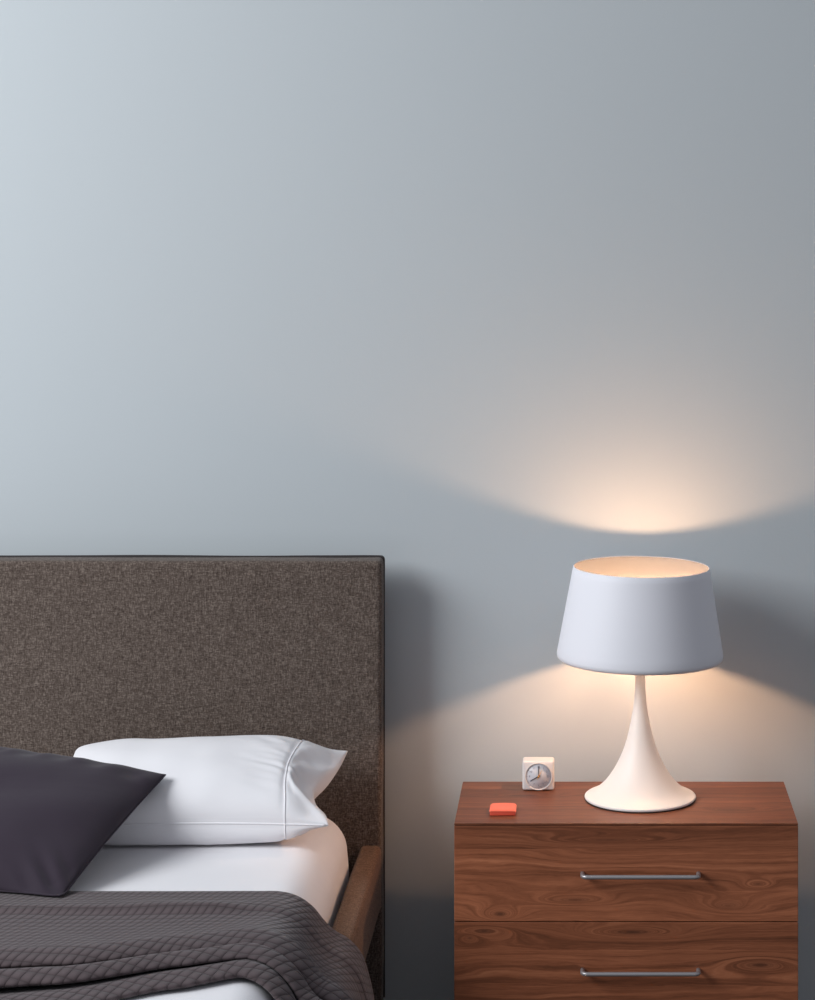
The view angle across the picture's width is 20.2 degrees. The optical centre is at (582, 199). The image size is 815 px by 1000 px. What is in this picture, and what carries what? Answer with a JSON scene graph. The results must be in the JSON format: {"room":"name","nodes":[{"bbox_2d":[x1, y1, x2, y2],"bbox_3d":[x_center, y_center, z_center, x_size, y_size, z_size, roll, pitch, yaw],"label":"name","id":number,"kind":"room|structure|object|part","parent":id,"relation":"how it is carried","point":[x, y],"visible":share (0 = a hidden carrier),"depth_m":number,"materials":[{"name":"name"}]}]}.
{"room":"bedroom","nodes":[
{"label":"bedroom","id":0,"kind":"room"},
{"bbox_2d":[0,0,814,999],"bbox_3d":[-0.500,0.325,4.554,6.200,2.750,0.120,0,0,0],"label":"wall","id":1,"kind":"structure","parent":0,"point":[486,300],"depth_m":4.49,"materials":[{"name":"paint"}]},
{"bbox_3d":[-0.500,1.750,2.007,6.200,0.100,5.214,0,0,0],"label":"floor","id":2,"kind":"structure","parent":0,"visible":0},
{"bbox_2d":[0,555,384,999],"bbox_3d":[-1.224,1.195,3.345,1.678,1.010,2.193,0,0,0],"label":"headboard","id":3,"kind":"object","parent":2,"relation":"on","point":[94,648],"visible":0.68,"depth_m":4.38,"materials":[{"name":"brown fabric"}]},
{"bbox_2d":[69,818,348,999],"bbox_3d":[-1.228,1.249,3.344,1.572,0.180,2.075,0,0,0],"label":"mattress","id":4,"kind":"object","parent":3,"relation":"on","point":[312,866],"visible":0.37,"depth_m":3.96,"materials":[{"name":"white fabric"}]},
{"bbox_2d":[0,747,165,896],"bbox_3d":[-1.005,1.070,3.974,0.440,0.168,0.353,0,0,15],"label":"throw pillow","id":5,"kind":"object","parent":4,"relation":"on","point":[57,812],"visible":1,"depth_m":3.91,"materials":[{"name":"grey fabric"}]},
{"bbox_2d":[0,891,373,999],"bbox_3d":[-0.907,1.287,3.430,1.214,0.346,0.786,0,0,0],"label":"throw blanket","id":6,"kind":"object","parent":4,"relation":"on","point":[73,945],"visible":1,"depth_m":3.50,"materials":[{"name":"grey fabric"}]},
{"bbox_2d":[73,735,347,844],"bbox_3d":[-0.711,1.077,4.189,0.529,0.156,0.271,0,0,0],"label":"pillow","id":7,"kind":"object","parent":4,"relation":"on","point":[239,789],"visible":0.73,"depth_m":4.09,"materials":[{"name":"fabric"}]},
{"bbox_3d":[-0.409,1.302,3.346,0.044,0.127,2.093,0,0,0],"label":"rail","id":8,"kind":"part","parent":3,"relation":"part of","materials":[{"name":"brown wood"}]},
{"bbox_2d":[454,782,797,999],"bbox_3d":[0.078,1.412,4.244,0.620,0.576,0.324,0,0,0],"label":"nightstand","id":9,"kind":"object","parent":2,"relation":"on","point":[563,897],"visible":0.99,"depth_m":4.11,"materials":[{"name":"brown wood"}]},
{"bbox_2d":[489,803,516,815],"bbox_3d":[-0.147,1.119,4.186,0.049,0.010,0.051,0,0,0],"label":"case","id":10,"kind":"object","parent":9,"relation":"on","point":[496,809],"visible":1,"depth_m":4.17,"materials":[{"name":"red plastic"}]},
{"bbox_2d":[522,757,553,789],"bbox_3d":[-0.085,1.095,4.353,0.060,0.056,0.040,0,0,0],"label":"alarm clock","id":11,"kind":"object","parent":9,"relation":"on","point":[537,772],"visible":1,"depth_m":4.33,"materials":[{"name":"white plastic"}]},
{"bbox_3d":[0.078,1.390,4.120,0.620,0.176,0.020,0,0,0],"label":"drawer","id":12,"kind":"part","parent":9,"relation":"part of","materials":[{"name":"brown wood"}]},
{"bbox_3d":[0.078,1.214,4.120,0.620,0.172,0.020,0,0,0],"label":"drawer","id":13,"kind":"part","parent":9,"relation":"part of","materials":[{"name":"brown wood"}]},
{"bbox_2d":[557,556,722,812],"bbox_3d":[0.107,0.905,4.280,0.312,0.438,0.312,0,0,-35],"label":"table lamp","id":14,"kind":"object","parent":9,"relation":"on","point":[639,616],"visible":1,"depth_m":4.18,"materials":[{"name":"white ceramic"}]},
{"bbox_3d":[0.107,0.775,4.280,0.312,0.178,0.312,0,0,0],"label":"lamp shade","id":15,"kind":"part","parent":14,"relation":"part of","materials":[{"name":"white fabric"}]},
{"bbox_3d":[0.103,1.388,4.096,0.217,0.008,0.028,0,0,0],"label":"handle","id":16,"kind":"part","parent":9,"relation":"part of","materials":[{"name":"silver metal"}]},
{"bbox_3d":[0.103,1.214,4.096,0.217,0.008,0.028,0,0,0],"label":"handle","id":17,"kind":"part","parent":9,"relation":"part of","materials":[{"name":"silver metal"}]}
]}

